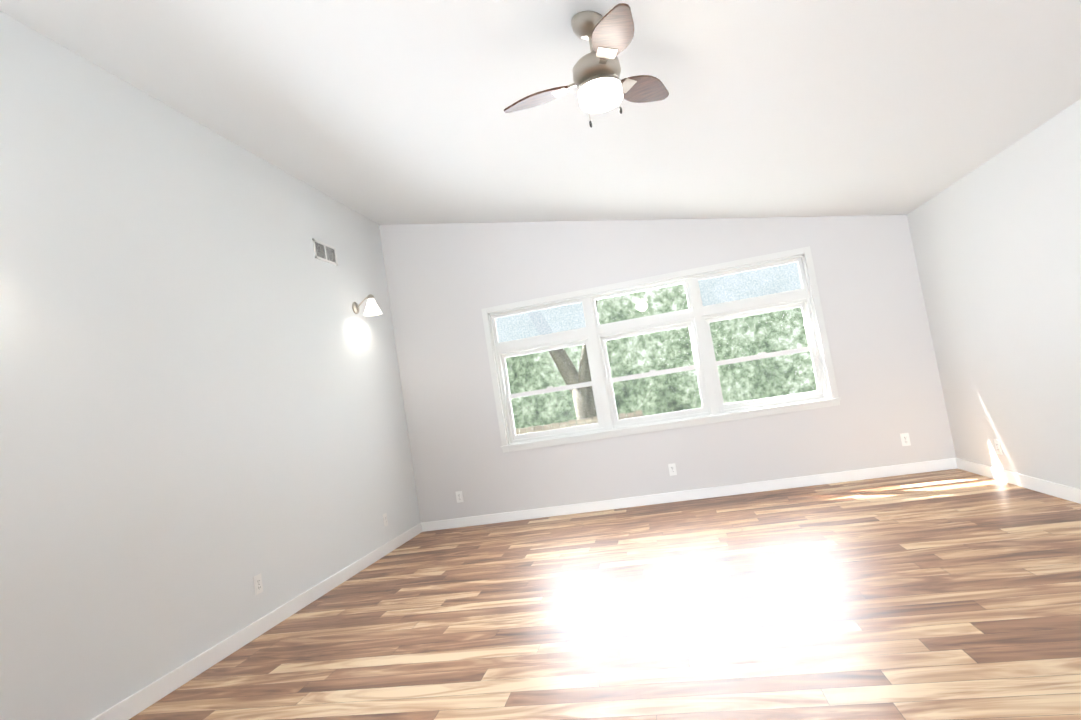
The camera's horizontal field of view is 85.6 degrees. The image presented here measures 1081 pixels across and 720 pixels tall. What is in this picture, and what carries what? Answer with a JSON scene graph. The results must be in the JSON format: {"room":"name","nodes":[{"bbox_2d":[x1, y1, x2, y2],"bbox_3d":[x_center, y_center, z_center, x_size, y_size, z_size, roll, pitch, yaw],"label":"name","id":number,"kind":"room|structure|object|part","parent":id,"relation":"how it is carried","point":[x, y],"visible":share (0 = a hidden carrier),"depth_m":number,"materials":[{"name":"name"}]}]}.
{"room":"empty living room","nodes":[
{"label":"empty living room","id":0,"kind":"room"},
{"bbox_2d":[0,11,420,719],"bbox_3d":[-2.241,-0.123,3.067,0.120,3.700,6.900,-10,-4,11],"label":"wall","id":1,"kind":"structure","parent":0,"point":[202,417],"depth_m":3.24,"materials":[{"name":"white paint"}]},
{"bbox_2d":[91,522,422,719],"bbox_3d":[-1.724,1.675,3.800,0.014,0.095,4.770,-10,-4,11],"label":"baseboard","id":2,"kind":"structure","parent":1,"relation":"attached to","point":[149,694],"depth_m":3.43,"materials":[{"name":"white wood"}]},
{"bbox_2d":[253,573,262,594],"bbox_3d":[-1.788,1.422,3.705,0.010,0.114,0.070,-10,-4,11],"label":"electrical outlet","id":3,"kind":"object","parent":1,"relation":"attached to","point":[258,585],"visible":1,"depth_m":3.70,"materials":[{"name":"white plastic"}]},
{"bbox_2d":[312,239,337,265],"bbox_3d":[-1.907,-0.953,5.185,0.011,0.170,0.360,-10,-4,11],"label":"air vent","id":4,"kind":"object","parent":1,"relation":"in","point":[325,252],"visible":1,"depth_m":5.17,"materials":[{"name":"white plastic"}]},
{"bbox_2d":[352,294,381,315],"bbox_3d":[-1.639,-0.520,5.533,0.256,0.190,0.172,-10,-4,11],"label":"sconce","id":5,"kind":"object","parent":1,"relation":"attached to","point":[372,308],"visible":1,"depth_m":5.50,"materials":[{"name":"white glass"}]},
{"bbox_3d":[-1.595,-0.507,5.524,0.172,0.150,0.172,-10,-4,11],"label":"lamp shade","id":6,"kind":"part","parent":5,"relation":"part of","materials":[{"name":"white glass"}]},
{"bbox_2d":[383,513,387,526],"bbox_3d":[-1.443,1.488,5.439,0.010,0.114,0.070,-10,-4,11],"label":"electrical outlet","id":7,"kind":"object","parent":1,"relation":"attached to","point":[385,520],"visible":1,"depth_m":5.43,"materials":[{"name":"white plastic"}]},
{"bbox_2d":[0,0,1080,224],"bbox_3d":[0.141,-1.607,2.649,5.740,1.288,7.200,-10,-4,11],"label":"ceiling","id":8,"kind":"structure","parent":0,"point":[384,112],"depth_m":3.30,"materials":[{"name":"white paint"}]},
{"bbox_2d":[504,3,668,127],"bbox_3d":[0.177,-1.273,2.583,0.784,0.542,0.806,-10,-4,11],"label":"ceiling fan","id":9,"kind":"object","parent":8,"relation":"hanging from","point":[599,84],"visible":1,"depth_m":2.56,"materials":[{"name":"silver metal"}]},
{"bbox_2d":[129,469,1080,719],"bbox_3d":[0.614,1.313,2.445,5.411,0.100,6.900,-10,-4,11],"label":"floor","id":10,"kind":"structure","parent":0,"point":[952,594],"depth_m":2.92,"materials":[{"name":"brown wood"}]},
{"bbox_2d":[379,215,955,522],"bbox_3d":[0.979,-0.435,5.881,5.410,3.700,0.150,-10,-4,11],"label":"wall","id":11,"kind":"structure","parent":0,"point":[447,283],"depth_m":5.79,"materials":[{"name":"white paint"}]},
{"bbox_2d":[455,491,462,502],"bbox_3d":[-0.847,1.429,6.093,0.070,0.114,0.010,-10,-4,11],"label":"electrical outlet","id":12,"kind":"object","parent":11,"relation":"attached to","point":[459,496],"visible":1,"depth_m":6.09,"materials":[{"name":"white plastic"}]},
{"bbox_2d":[481,246,840,452],"bbox_3d":[1.090,-0.056,5.827,3.280,1.510,0.185,-10,-4,11],"label":"triple window","id":13,"kind":"structure","parent":11,"relation":"in","point":[768,283],"depth_m":5.76,"materials":[{"name":"white"}]},
{"bbox_2d":[668,463,676,475],"bbox_3d":[1.284,1.066,5.683,0.070,0.114,0.010,-10,-4,11],"label":"electrical outlet","id":14,"kind":"object","parent":11,"relation":"attached to","point":[672,469],"visible":1,"depth_m":5.68,"materials":[{"name":"white plastic"}]},
{"bbox_2d":[423,458,954,531],"bbox_3d":[1.208,1.344,5.685,5.100,0.095,0.014,-10,-4,11],"label":"baseboard","id":15,"kind":"structure","parent":11,"relation":"attached to","point":[943,464],"depth_m":5.62,"materials":[{"name":"white wood"}]},
{"bbox_2d":[900,433,910,445],"bbox_3d":[3.308,0.721,5.293,0.070,0.114,0.010,-10,-4,11],"label":"electrical outlet","id":16,"kind":"object","parent":11,"relation":"attached to","point":[905,439],"visible":1,"depth_m":5.29,"materials":[{"name":"white plastic"}]},
{"bbox_2d":[907,99,1080,488],"bbox_3d":[2.868,-0.993,2.083,0.150,3.700,6.900,-10,-4,11],"label":"wall","id":17,"kind":"structure","parent":0,"point":[996,240],"depth_m":4.05,"materials":[{"name":"white paint"}]},
{"bbox_2d":[994,439,1002,454],"bbox_3d":[3.538,0.672,4.519,0.010,0.114,0.070,-10,-4,11],"label":"electrical outlet","id":18,"kind":"object","parent":17,"relation":"attached to","point":[998,446],"visible":1,"depth_m":4.51,"materials":[{"name":"white plastic"}]},
{"bbox_2d":[955,458,1080,503],"bbox_3d":[3.068,0.797,1.976,0.014,0.095,6.600,-10,-4,11],"label":"baseboard","id":19,"kind":"structure","parent":17,"relation":"attached to","point":[1065,492],"depth_m":4.25,"materials":[{"name":"white wood"}]},
{"label":"outside","id":20,"kind":"structure","parent":0,"visible":0},
{"bbox_2d":[505,284,817,432],"bbox_3d":[2.681,-1.836,13.732,34.000,13.000,0.100,-10,-4,11],"label":"tree foliage","id":21,"kind":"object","parent":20,"point":[538,416],"depth_m":13.56,"materials":[{"name":"green plant"}]},
{"bbox_3d":[2.564,2.206,9.548,34.000,0.100,7.850,-10,-4,11],"label":"ground","id":22,"kind":"structure","parent":20,"visible":0},
{"bbox_2d":[548,300,596,424],"bbox_3d":[-0.324,-1.804,9.849,9.776,8.761,5.280,-10,-4,11],"label":"tree","id":23,"kind":"object","parent":22,"relation":"on","point":[581,408],"depth_m":11.04,"materials":[{"name":"brown plant"}]},
{"bbox_2d":[515,410,642,434],"bbox_3d":[-1.161,2.103,10.860,6.329,1.435,0.060,-10,-4,11],"label":"fence","id":24,"kind":"object","parent":22,"relation":"on","point":[558,426],"depth_m":10.53,"materials":[{"name":"brown wood"}]}
]}

